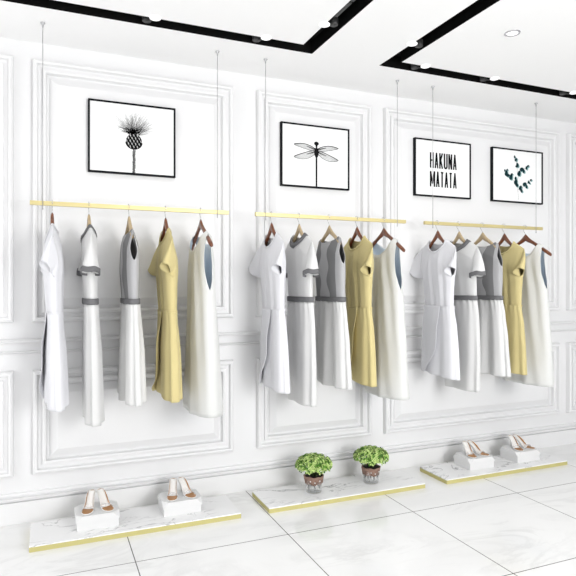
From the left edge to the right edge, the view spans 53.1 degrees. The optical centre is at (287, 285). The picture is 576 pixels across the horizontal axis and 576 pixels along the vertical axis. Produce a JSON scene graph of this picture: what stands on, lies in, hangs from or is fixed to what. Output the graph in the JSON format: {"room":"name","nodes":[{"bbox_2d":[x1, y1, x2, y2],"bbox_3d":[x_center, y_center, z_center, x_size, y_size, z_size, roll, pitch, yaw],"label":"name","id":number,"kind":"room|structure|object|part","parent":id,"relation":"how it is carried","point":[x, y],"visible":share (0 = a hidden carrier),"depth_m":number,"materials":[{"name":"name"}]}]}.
{"room":"clothing store","nodes":[
{"label":"clothing store","id":0,"kind":"room"},
{"bbox_2d":[0,443,575,575],"bbox_3d":[1.734,1.500,1.553,10.800,0.100,6.520,0,0,-23],"label":"floor","id":1,"kind":"structure","parent":0,"point":[522,523],"depth_m":3.29,"materials":[{"name":"tile"}]},
{"bbox_2d":[29,495,240,552],"bbox_3d":[-0.913,1.433,3.516,1.209,0.034,0.330,0,0,-23],"label":"plinth","id":2,"kind":"object","parent":1,"relation":"on","point":[60,533],"visible":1,"depth_m":3.43,"materials":[{"name":"white stone"}]},
{"bbox_2d":[74,500,119,531],"bbox_3d":[-1.144,1.373,3.446,0.245,0.086,0.205,0,0,-23],"label":"shoe box","id":3,"kind":"object","parent":2,"relation":"on","point":[99,518],"visible":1,"depth_m":3.37,"materials":[{"name":"white"}]},
{"bbox_2d":[81,490,95,514],"bbox_3d":[-1.185,1.288,3.431,0.071,0.084,0.191,0,0,-8],"label":"shoe","id":4,"kind":"object","parent":3,"relation":"on","point":[88,508],"visible":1,"depth_m":3.44,"materials":[{"name":"white leather"}]},
{"bbox_2d":[97,488,113,511],"bbox_3d":[-1.102,1.288,3.466,0.071,0.084,0.191,0,0,-38],"label":"shoe","id":5,"kind":"object","parent":3,"relation":"on","point":[105,504],"visible":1,"depth_m":3.48,"materials":[{"name":"white leather"}]},
{"bbox_2d":[157,488,201,516],"bbox_3d":[-0.689,1.373,3.659,0.245,0.086,0.205,0,0,-23],"label":"shoe box","id":6,"kind":"object","parent":2,"relation":"on","point":[182,505],"visible":0.87,"depth_m":3.58,"materials":[{"name":"white"}]},
{"bbox_2d":[167,478,177,500],"bbox_3d":[-0.730,1.288,3.644,0.071,0.084,0.191,0,0,-8],"label":"shoe","id":7,"kind":"object","parent":6,"relation":"on","point":[172,495],"visible":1,"depth_m":3.66,"materials":[{"name":"white leather"}]},
{"bbox_2d":[178,477,195,497],"bbox_3d":[-0.646,1.288,3.679,0.071,0.084,0.191,0,0,-38],"label":"shoe","id":8,"kind":"object","parent":6,"relation":"on","point":[184,485],"visible":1,"depth_m":3.69,"materials":[{"name":"white leather"}]},
{"bbox_2d":[252,470,424,512],"bbox_3d":[0.369,1.433,4.055,1.198,0.034,0.330,0,0,-23],"label":"plinth","id":9,"kind":"object","parent":1,"relation":"on","point":[286,498],"visible":1,"depth_m":3.99,"materials":[{"name":"white stone"}]},
{"bbox_2d":[295,452,332,490],"bbox_3d":[0.177,1.287,3.975,0.265,0.257,0.269,0,0,-23],"label":"potted plant","id":10,"kind":"object","parent":9,"relation":"on","point":[313,477],"visible":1,"depth_m":3.92,"materials":[{"name":"green plant"}]},
{"bbox_2d":[353,445,388,481],"bbox_3d":[0.599,1.287,4.163,0.265,0.257,0.269,0,0,-37],"label":"potted plant","id":11,"kind":"object","parent":9,"relation":"on","point":[370,469],"visible":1,"depth_m":4.11,"materials":[{"name":"green plant"}]},
{"bbox_2d":[420,451,566,483],"bbox_3d":[1.650,1.433,4.593,1.200,0.034,0.330,0,0,-23],"label":"plinth","id":12,"kind":"object","parent":1,"relation":"on","point":[447,473],"visible":0.77,"depth_m":4.47,"materials":[{"name":"white stone"}]},
{"bbox_2d":[453,450,494,470],"bbox_3d":[1.467,1.373,4.550,0.245,0.086,0.205,0,0,-23],"label":"shoe box","id":13,"kind":"object","parent":12,"relation":"on","point":[461,459],"visible":0.96,"depth_m":4.48,"materials":[{"name":"white"}]},
{"bbox_2d":[462,441,476,457],"bbox_3d":[1.427,1.288,4.535,0.071,0.084,0.191,0,0,-8],"label":"shoe","id":14,"kind":"object","parent":13,"relation":"on","point":[467,448],"visible":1,"depth_m":4.55,"materials":[{"name":"white leather"}]},
{"bbox_3d":[1.467,1.348,4.550,0.245,0.036,0.205,0,0,-23],"label":"lid","id":15,"kind":"part","parent":13,"relation":"part of","materials":[{"name":"white"}]},
{"bbox_2d":[467,440,489,455],"bbox_3d":[1.510,1.288,4.570,0.071,0.084,0.191,0,0,-38],"label":"shoe","id":16,"kind":"object","parent":13,"relation":"on","point":[473,445],"visible":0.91,"depth_m":4.58,"materials":[{"name":"white leather"}]},
{"bbox_2d":[499,444,540,462],"bbox_3d":[1.905,1.373,4.734,0.245,0.086,0.205,0,0,-23],"label":"shoe box","id":17,"kind":"object","parent":12,"relation":"on","point":[506,451],"visible":0.97,"depth_m":4.66,"materials":[{"name":"white"}]},
{"bbox_2d":[508,435,523,450],"bbox_3d":[1.865,1.288,4.719,0.071,0.084,0.191,0,0,-8],"label":"shoe","id":18,"kind":"object","parent":17,"relation":"on","point":[512,439],"visible":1,"depth_m":4.74,"materials":[{"name":"white leather"}]},
{"bbox_3d":[1.905,1.348,4.734,0.245,0.036,0.205,0,0,-23],"label":"lid","id":19,"kind":"part","parent":17,"relation":"part of","materials":[{"name":"white"}]},
{"bbox_2d":[513,434,535,449],"bbox_3d":[1.948,1.288,4.754,0.071,0.084,0.191,0,0,-38],"label":"shoe","id":20,"kind":"object","parent":17,"relation":"on","point":[519,439],"visible":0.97,"depth_m":4.76,"materials":[{"name":"white leather"}]},
{"bbox_2d":[0,0,575,123],"bbox_3d":[1.734,-1.588,1.553,10.800,0.160,6.520,0,0,-23],"label":"ceiling","id":21,"kind":"structure","parent":0,"point":[543,54],"depth_m":3.54,"materials":[{"name":"white paint"}]},
{"bbox_2d":[30,22,228,217],"bbox_3d":[-0.927,-0.972,3.507,1.178,1.072,0.039,0,0,-23],"label":"rail","id":22,"kind":"object","parent":21,"relation":"hanging from","point":[42,203],"visible":1,"depth_m":3.48,"materials":[{"name":"gold metal"}]},
{"bbox_2d":[50,200,53,224],"bbox_3d":[-1.360,-0.363,3.322,0.027,0.274,0.330,0,0,-23],"label":"clothes hanger","id":23,"kind":"object","parent":22,"relation":"hanging from","point":[52,214],"visible":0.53,"depth_m":3.30,"materials":[{"name":"red wood"}]},
{"bbox_3d":[-1.360,-0.325,3.322,0.027,0.197,0.330,0,0,-23],"label":"arm","id":24,"kind":"part","parent":23,"relation":"part of","materials":[{"name":"red wood"}]},
{"bbox_2d":[39,223,68,411],"bbox_3d":[-1.372,0.168,3.372,0.170,1.040,0.586,0,0,-23],"label":"dress","id":25,"kind":"object","parent":23,"relation":"hanging from","point":[53,384],"visible":1,"depth_m":3.18,"materials":[{"name":"white fabric"}]},
{"bbox_3d":[-1.425,0.408,3.374,0.052,0.516,0.265,0,0,-16],"label":"wrap panel","id":26,"kind":"part","parent":25,"relation":"part of","materials":[{"name":"white fabric"}]},
{"bbox_2d":[87,202,90,225],"bbox_3d":[-1.175,-0.365,3.400,0.027,0.270,0.320,0,0,-23],"label":"clothes hanger","id":27,"kind":"object","parent":22,"relation":"hanging from","point":[88,217],"visible":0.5,"depth_m":3.38,"materials":[{"name":"brown wood"}]},
{"bbox_3d":[-1.175,-0.327,3.400,0.027,0.193,0.320,0,0,-23],"label":"arm","id":28,"kind":"part","parent":27,"relation":"part of","materials":[{"name":"brown wood"}]},
{"bbox_2d":[76,224,104,426],"bbox_3d":[-1.164,0.217,3.405,0.145,1.147,0.573,0,0,-23],"label":"dress","id":29,"kind":"object","parent":27,"relation":"hanging from","point":[88,269],"visible":1,"depth_m":3.25,"materials":[{"name":"white fabric"}]},
{"bbox_2d":[125,204,133,237],"bbox_3d":[-0.963,-0.388,3.490,0.027,0.224,0.320,0,0,-23],"label":"clothes hanger","id":30,"kind":"object","parent":22,"relation":"hanging from","point":[129,227],"visible":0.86,"depth_m":3.47,"materials":[{"name":"brown wood"}]},
{"bbox_3d":[-0.963,-0.350,3.490,0.027,0.147,0.320,0,0,-23],"label":"arm","id":31,"kind":"part","parent":30,"relation":"part of","materials":[{"name":"brown wood"}]},
{"bbox_2d":[117,229,146,406],"bbox_3d":[-0.951,0.174,3.491,0.151,1.012,0.536,0,0,-23],"label":"dress","id":32,"kind":"object","parent":30,"relation":"hanging from","point":[131,388],"visible":1,"depth_m":3.32,"materials":[{"name":"grey fabric"}]},
{"bbox_2d":[160,216,168,241],"bbox_3d":[-0.759,-0.363,3.575,0.027,0.274,0.330,0,0,-23],"label":"clothes hanger","id":33,"kind":"object","parent":22,"relation":"hanging from","point":[165,226],"visible":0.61,"depth_m":3.59,"materials":[{"name":"red wood"}]},
{"bbox_2d":[148,228,182,402],"bbox_3d":[-0.772,0.168,3.623,0.168,1.040,0.587,0,0,-23],"label":"dress","id":34,"kind":"object","parent":33,"relation":"hanging from","point":[164,263],"visible":1,"depth_m":3.44,"materials":[{"name":"yellow fabric"}]},
{"bbox_3d":[-0.828,0.408,3.623,0.058,0.516,0.262,0,0,-14],"label":"wrap panel","id":35,"kind":"part","parent":34,"relation":"part of","materials":[{"name":"beige fabric"}]},
{"bbox_2d":[192,207,212,250],"bbox_3d":[-0.554,-0.366,3.661,0.027,0.268,0.512,0,0,-23],"label":"clothes hanger","id":36,"kind":"object","parent":22,"relation":"hanging from","point":[200,226],"visible":0.96,"depth_m":3.65,"materials":[{"name":"red wood"}]},
{"bbox_2d":[183,231,222,417],"bbox_3d":[-0.542,0.222,3.666,0.215,1.127,0.520,0,0,-23],"label":"dress","id":37,"kind":"object","parent":36,"relation":"hanging from","point":[202,389],"visible":0.98,"depth_m":3.50,"materials":[{"name":"white fabric"}]},
{"bbox_2d":[2,0,372,53],"bbox_3d":[-0.913,-1.550,0.098,4.792,0.086,5.888,0,0,-23],"label":"trim","id":38,"kind":"structure","parent":21,"relation":"attached to","point":[322,35],"depth_m":3.37,"materials":[{"name":"black metal"}]},
{"bbox_2d":[142,15,160,22],"bbox_3d":[-0.773,-1.524,3.261,0.140,0.051,0.064,0,0,45],"label":"track spotlight","id":39,"kind":"object","parent":38,"relation":"attached to","point":[149,19],"visible":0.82,"depth_m":3.25,"materials":[{"name":"white metal"}]},
{"bbox_2d":[252,35,270,41],"bbox_3d":[-0.160,-1.524,3.518,0.140,0.051,0.064,0,0,45],"label":"track spotlight","id":40,"kind":"object","parent":38,"relation":"attached to","point":[264,37],"visible":0.83,"depth_m":3.52,"materials":[{"name":"white metal"}]},
{"bbox_2d":[319,17,337,27],"bbox_3d":[0.235,-1.524,3.326,0.118,0.051,0.064,0,0,-23],"label":"track spotlight","id":41,"kind":"object","parent":38,"relation":"attached to","point":[333,22],"visible":0.96,"depth_m":3.32,"materials":[{"name":"white"}]},
{"bbox_2d":[334,0,354,16],"bbox_3d":[0.384,-1.525,2.960,0.020,0.026,0.600,0,0,-23],"label":"rail","id":42,"kind":"object","parent":38,"relation":"attached to","point":[351,1],"visible":0.57,"depth_m":3.14,"materials":[{"name":"grey metal"}]},
{"bbox_2d":[255,58,405,225],"bbox_3d":[0.329,-0.972,4.035,1.178,1.072,0.039,0,0,-23],"label":"rail","id":43,"kind":"object","parent":21,"relation":"hanging from","point":[262,214],"visible":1,"depth_m":4.00,"materials":[{"name":"gold metal"}]},
{"bbox_2d":[265,211,275,245],"bbox_3d":[-0.109,-0.363,3.848,0.027,0.274,0.330,0,0,-23],"label":"clothes hanger","id":44,"kind":"object","parent":43,"relation":"hanging from","point":[271,229],"visible":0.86,"depth_m":3.86,"materials":[{"name":"red wood"}]},
{"bbox_2d":[249,232,290,393],"bbox_3d":[-0.121,0.168,3.898,0.170,1.040,0.586,0,0,-23],"label":"dress","id":45,"kind":"object","parent":44,"relation":"hanging from","point":[268,263],"visible":1,"depth_m":3.74,"materials":[{"name":"white fabric"}]},
{"bbox_3d":[-0.174,0.408,3.900,0.052,0.516,0.265,0,0,-16],"label":"wrap panel","id":46,"kind":"part","parent":45,"relation":"part of","materials":[{"name":"white fabric"}]},
{"bbox_3d":[-0.109,-0.325,3.848,0.027,0.197,0.330,0,0,-23],"label":"arm","id":47,"kind":"part","parent":44,"relation":"part of","materials":[{"name":"red wood"}]},
{"bbox_2d":[292,213,302,241],"bbox_3d":[0.076,-0.365,3.926,0.027,0.270,0.320,0,0,-23],"label":"clothes hanger","id":48,"kind":"object","parent":43,"relation":"hanging from","point":[299,229],"visible":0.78,"depth_m":3.93,"materials":[{"name":"brown wood"}]},
{"bbox_3d":[0.076,-0.327,3.926,0.027,0.193,0.320,0,0,-23],"label":"arm","id":49,"kind":"part","parent":48,"relation":"part of","materials":[{"name":"brown wood"}]},
{"bbox_2d":[285,233,319,406],"bbox_3d":[0.087,0.217,3.931,0.145,1.147,0.573,0,0,-23],"label":"dress","id":50,"kind":"object","parent":48,"relation":"hanging from","point":[301,259],"visible":0.96,"depth_m":3.81,"materials":[{"name":"white fabric"}]},
{"bbox_2d":[318,215,341,244],"bbox_3d":[0.288,-0.388,4.015,0.027,0.224,0.320,0,0,-23],"label":"clothes hanger","id":51,"kind":"object","parent":43,"relation":"hanging from","point":[329,230],"visible":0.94,"depth_m":4.01,"materials":[{"name":"brown wood"}]},
{"bbox_3d":[0.288,-0.350,4.015,0.027,0.147,0.320,0,0,-23],"label":"arm","id":52,"kind":"part","parent":51,"relation":"part of","materials":[{"name":"brown wood"}]},
{"bbox_2d":[314,236,351,389],"bbox_3d":[0.300,0.174,4.017,0.151,1.012,0.536,0,0,-23],"label":"dress","id":53,"kind":"object","parent":51,"relation":"hanging from","point":[333,360],"visible":0.91,"depth_m":3.91,"materials":[{"name":"white fabric"}]},
{"bbox_2d":[349,216,362,247],"bbox_3d":[0.492,-0.363,4.101,0.027,0.274,0.330,0,0,-23],"label":"clothes hanger","id":54,"kind":"object","parent":43,"relation":"hanging from","point":[357,232],"visible":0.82,"depth_m":4.11,"materials":[{"name":"red wood"}]},
{"bbox_3d":[0.492,-0.325,4.101,0.027,0.197,0.330,0,0,-23],"label":"arm","id":55,"kind":"part","parent":54,"relation":"part of","materials":[{"name":"red wood"}]},
{"bbox_2d":[343,235,376,386],"bbox_3d":[0.479,0.168,4.148,0.168,1.040,0.587,0,0,-23],"label":"dress","id":56,"kind":"object","parent":54,"relation":"hanging from","point":[359,259],"visible":0.8,"depth_m":3.99,"materials":[{"name":"beige fabric"}]},
{"bbox_3d":[0.423,0.408,4.149,0.058,0.516,0.262,0,0,-14],"label":"wrap panel","id":57,"kind":"part","parent":56,"relation":"part of","materials":[{"name":"beige fabric"}]},
{"bbox_2d":[372,217,404,251],"bbox_3d":[0.697,-0.366,4.187,0.027,0.268,0.512,0,0,-23],"label":"clothes hanger","id":58,"kind":"object","parent":43,"relation":"hanging from","point":[384,232],"visible":0.84,"depth_m":4.16,"materials":[{"name":"red wood"}]},
{"bbox_2d":[363,238,409,400],"bbox_3d":[0.709,0.222,4.192,0.215,1.127,0.520,0,0,-23],"label":"dress","id":59,"kind":"object","parent":58,"relation":"hanging from","point":[388,310],"visible":0.73,"depth_m":4.04,"materials":[{"name":"white fabric"}]},
{"bbox_3d":[0.697,-0.328,4.187,0.027,0.191,0.512,0,0,-23],"label":"arm","id":60,"kind":"part","parent":58,"relation":"part of","materials":[{"name":"red wood"}]},
{"bbox_2d":[379,0,575,98],"bbox_3d":[4.299,-1.550,2.288,5.500,0.086,5.888,0,0,-23],"label":"track","id":61,"kind":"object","parent":21,"relation":"attached to","point":[477,7],"depth_m":3.97,"materials":[{"name":"black metal"}]},
{"bbox_2d":[407,39,422,47],"bbox_3d":[0.797,-1.524,3.603,0.064,0.051,0.134,0,0,45],"label":"track spotlight","id":62,"kind":"object","parent":61,"relation":"attached to","point":[418,44],"visible":0.98,"depth_m":3.61,"materials":[{"name":"white metal"}]},
{"bbox_2d":[411,64,429,69],"bbox_3d":[0.913,-1.524,3.971,0.140,0.051,0.064,0,0,45],"label":"track spotlight","id":63,"kind":"object","parent":61,"relation":"attached to","point":[424,66],"visible":0.84,"depth_m":3.97,"materials":[{"name":"white"}]},
{"bbox_2d":[480,76,498,81],"bbox_3d":[1.471,-1.524,4.206,0.140,0.051,0.064,0,0,45],"label":"track spotlight","id":64,"kind":"object","parent":61,"relation":"attached to","point":[482,79],"visible":0.88,"depth_m":4.21,"materials":[{"name":"white metal"}]},
{"bbox_2d":[559,91,575,94],"bbox_3d":[2.199,-1.524,4.512,0.140,0.051,0.064,0,0,45],"label":"track spotlight","id":65,"kind":"object","parent":61,"relation":"attached to","point":[560,92],"visible":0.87,"depth_m":4.51,"materials":[{"name":"white"}]},
{"bbox_2d":[423,86,542,232],"bbox_3d":[1.572,-0.972,4.557,1.178,1.072,0.039,0,0,-23],"label":"rail","id":66,"kind":"object","parent":21,"relation":"hanging from","point":[424,222],"visible":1,"depth_m":4.53,"materials":[{"name":"gold metal"}]},
{"bbox_2d":[429,220,443,248],"bbox_3d":[1.137,-0.363,4.372,0.027,0.274,0.330,0,0,-23],"label":"clothes hanger","id":67,"kind":"object","parent":66,"relation":"hanging from","point":[437,235],"visible":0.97,"depth_m":4.37,"materials":[{"name":"red wood"}]},
{"bbox_2d":[409,239,459,380],"bbox_3d":[1.125,0.168,4.421,0.170,1.040,0.586,0,0,-23],"label":"dress","id":68,"kind":"object","parent":67,"relation":"hanging from","point":[436,266],"visible":1,"depth_m":4.30,"materials":[{"name":"white fabric"}]},
{"bbox_3d":[1.072,0.408,4.423,0.052,0.516,0.265,0,0,-16],"label":"wrap panel","id":69,"kind":"part","parent":68,"relation":"part of","materials":[{"name":"white fabric"}]},
{"bbox_3d":[1.137,-0.325,4.372,0.027,0.197,0.330,0,0,-23],"label":"arm","id":70,"kind":"part","parent":67,"relation":"part of","materials":[{"name":"red wood"}]},
{"bbox_2d":[452,221,464,244],"bbox_3d":[1.322,-0.365,4.449,0.027,0.270,0.320,0,0,-23],"label":"clothes hanger","id":71,"kind":"object","parent":66,"relation":"hanging from","point":[459,236],"visible":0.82,"depth_m":4.44,"materials":[{"name":"brown wood"}]},
{"bbox_3d":[1.322,-0.327,4.449,0.027,0.193,0.320,0,0,-23],"label":"arm","id":72,"kind":"part","parent":71,"relation":"part of","materials":[{"name":"brown wood"}]},
{"bbox_2d":[444,239,485,391],"bbox_3d":[1.333,0.217,4.454,0.145,1.147,0.573,0,0,-23],"label":"dress","id":73,"kind":"object","parent":71,"relation":"hanging from","point":[470,267],"visible":0.64,"depth_m":4.32,"materials":[{"name":"white fabric"}]},
{"bbox_2d":[474,224,495,247],"bbox_3d":[1.534,-0.388,4.538,0.027,0.224,0.320,0,0,-23],"label":"clothes hanger","id":74,"kind":"object","parent":66,"relation":"hanging from","point":[482,236],"visible":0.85,"depth_m":4.53,"materials":[{"name":"brown wood"}]},
{"bbox_3d":[1.534,-0.350,4.538,0.027,0.147,0.320,0,0,-23],"label":"arm","id":75,"kind":"part","parent":74,"relation":"part of","materials":[{"name":"brown wood"}]},
{"bbox_2d":[477,242,510,376],"bbox_3d":[1.546,0.174,4.540,0.151,1.012,0.536,0,0,-23],"label":"dress","id":76,"kind":"object","parent":74,"relation":"hanging from","point":[494,345],"visible":0.62,"depth_m":4.39,"materials":[{"name":"white fabric"}]},
{"bbox_2d":[498,224,511,245],"bbox_3d":[1.738,-0.363,4.624,0.027,0.274,0.330,0,0,-23],"label":"clothes hanger","id":77,"kind":"object","parent":66,"relation":"hanging from","point":[504,237],"visible":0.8,"depth_m":4.61,"materials":[{"name":"red wood"}]},
{"bbox_3d":[1.738,-0.325,4.624,0.027,0.197,0.330,0,0,-23],"label":"arm","id":78,"kind":"part","parent":77,"relation":"part of","materials":[{"name":"red wood"}]},
{"bbox_2d":[499,241,526,374],"bbox_3d":[1.724,0.168,4.671,0.168,1.040,0.587,0,0,-23],"label":"dress","id":79,"kind":"object","parent":77,"relation":"hanging from","point":[513,256],"visible":0.43,"depth_m":4.49,"materials":[{"name":"beige fabric"}]},
{"bbox_2d":[517,225,551,255],"bbox_3d":[1.942,-0.366,4.710,0.027,0.268,0.512,0,0,-23],"label":"clothes hanger","id":80,"kind":"object","parent":66,"relation":"hanging from","point":[526,238],"visible":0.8,"depth_m":4.66,"materials":[{"name":"red wood"}]},
{"bbox_2d":[501,243,553,386],"bbox_3d":[1.954,0.222,4.715,0.215,1.127,0.520,0,0,-23],"label":"dress","id":81,"kind":"object","parent":80,"relation":"hanging from","point":[535,300],"visible":0.57,"depth_m":4.55,"materials":[{"name":"white fabric"}]},
{"bbox_2d":[504,30,520,36],"bbox_3d":[1.337,-1.506,3.434,0.092,0.004,0.092,0,0,-23],"label":"recessed light","id":82,"kind":"object","parent":21,"relation":"in","point":[510,33],"visible":1,"depth_m":3.44,"materials":[{"name":"silver metal"}]},
{"bbox_2d":[506,31,517,35],"bbox_3d":[1.337,-1.507,3.434,0.068,0.002,0.068,0,0,-23],"label":"diffuser","id":83,"kind":"object","parent":82,"relation":"attached to","point":[509,33],"depth_m":3.44,"materials":[{"name":"white plastic"}]},
{"bbox_2d":[0,38,575,493],"bbox_3d":[0.494,-0.029,4.503,10.800,2.958,0.120,0,0,-23],"label":"wall","id":84,"kind":"structure","parent":0,"point":[245,86],"depth_m":4.09,"materials":[{"name":"white paint"}]},
{"bbox_2d":[0,54,13,322],"bbox_3d":[-2.263,-0.589,3.256,1.290,1.623,0.051,0,0,-23],"label":"trim","id":85,"kind":"structure","parent":84,"relation":"attached to","point":[6,61],"depth_m":3.48,"materials":[{"name":"white paint"}]},
{"bbox_2d":[0,371,13,477],"bbox_3d":[-2.263,0.840,3.256,1.290,0.644,0.051,0,0,-23],"label":"trim","id":86,"kind":"structure","parent":84,"relation":"attached to","point":[6,377],"depth_m":3.48,"materials":[{"name":"white paint"}]},
{"bbox_2d":[88,98,175,177],"bbox_3d":[-1.012,-0.955,3.754,0.553,0.462,0.027,0,0,-23],"label":"framed print","id":87,"kind":"object","parent":84,"relation":"attached to","point":[124,138],"visible":1,"depth_m":3.74,"materials":[{"name":"black"}]},
{"bbox_3d":[-1.003,-0.810,3.750,0.024,0.156,0.001,0,0,-23],"label":"thistle stem","id":88,"kind":"part","parent":87,"relation":"part of","materials":[{"name":"grey paper"}]},
{"bbox_2d":[32,59,232,321],"bbox_3d":[-0.979,-0.589,3.796,1.292,1.623,0.051,0,0,-23],"label":"wall panel","id":89,"kind":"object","parent":84,"relation":"attached to","point":[67,88],"depth_m":3.73,"materials":[{"name":"white paint"}]},
{"bbox_2d":[32,359,232,474],"bbox_3d":[-0.979,0.840,3.796,1.292,0.644,0.051,0,0,-23],"label":"wall panel","id":90,"kind":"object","parent":84,"relation":"attached to","point":[158,429],"depth_m":3.74,"materials":[{"name":"white paint"}]},
{"bbox_2d":[0,422,575,525],"bbox_3d":[0.523,1.357,4.435,10.800,0.186,0.037,0,0,-23],"label":"baseboard","id":91,"kind":"structure","parent":84,"relation":"attached to","point":[56,502],"depth_m":4.07,"materials":[{"name":"white paint"}]},
{"bbox_2d":[0,321,575,354],"bbox_3d":[0.524,0.371,4.432,10.800,0.092,0.045,0,0,-23],"label":"trim","id":92,"kind":"structure","parent":84,"relation":"attached to","point":[73,344],"depth_m":3.82,"materials":[{"name":"white paint"}]},
{"bbox_2d":[256,90,371,316],"bbox_3d":[0.212,-0.589,4.296,0.941,1.623,0.051,0,0,-23],"label":"trim","id":93,"kind":"structure","parent":84,"relation":"attached to","point":[357,118],"depth_m":4.26,"materials":[{"name":"white paint"}]},
{"bbox_2d":[256,358,371,447],"bbox_3d":[0.212,0.840,4.296,0.941,0.644,0.051,0,0,-23],"label":"trim","id":94,"kind":"structure","parent":84,"relation":"attached to","point":[338,413],"depth_m":4.28,"materials":[{"name":"white paint"}]},
{"bbox_2d":[280,121,348,190],"bbox_3d":[0.203,-0.955,4.264,0.558,0.462,0.027,0,0,-23],"label":"framed print","id":95,"kind":"object","parent":84,"relation":"attached to","point":[311,156],"visible":1,"depth_m":4.25,"materials":[{"name":"black"}]},
{"bbox_2d":[413,137,470,199],"bbox_3d":[1.264,-0.955,4.710,0.560,0.462,0.027,0,0,-23],"label":"framed print","id":96,"kind":"object","parent":84,"relation":"attached to","point":[441,169],"visible":1,"depth_m":4.70,"materials":[{"name":"black"}]},
{"bbox_2d":[383,108,559,313],"bbox_3d":[1.612,-0.589,4.884,1.856,1.623,0.051,0,0,-23],"label":"wall panel","id":97,"kind":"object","parent":84,"relation":"attached to","point":[412,235],"depth_m":4.81,"materials":[{"name":"white paint"}]},
{"bbox_2d":[383,343,559,433],"bbox_3d":[1.612,0.840,4.884,1.856,0.644,0.051,0,0,-23],"label":"trim","id":98,"kind":"structure","parent":84,"relation":"attached to","point":[431,403],"depth_m":4.81,"materials":[{"name":"white paint"}]},
{"bbox_2d":[490,146,542,204],"bbox_3d":[1.995,-0.955,5.018,0.574,0.462,0.027,0,0,-23],"label":"framed print","id":99,"kind":"object","parent":84,"relation":"attached to","point":[516,176],"visible":1,"depth_m":5.00,"materials":[{"name":"black"}]},
{"bbox_2d":[566,134,575,309],"bbox_3d":[3.159,-0.589,5.534,1.288,1.623,0.051,0,0,-23],"label":"trim","id":100,"kind":"structure","parent":84,"relation":"attached to","point":[570,138],"depth_m":5.29,"materials":[{"name":"white paint"}]},
{"bbox_2d":[566,342,575,411],"bbox_3d":[3.159,0.840,5.534,1.288,0.644,0.051,0,0,-23],"label":"trim","id":101,"kind":"structure","parent":84,"relation":"attached to","point":[570,346],"depth_m":5.29,"materials":[{"name":"white paint"}]}
]}

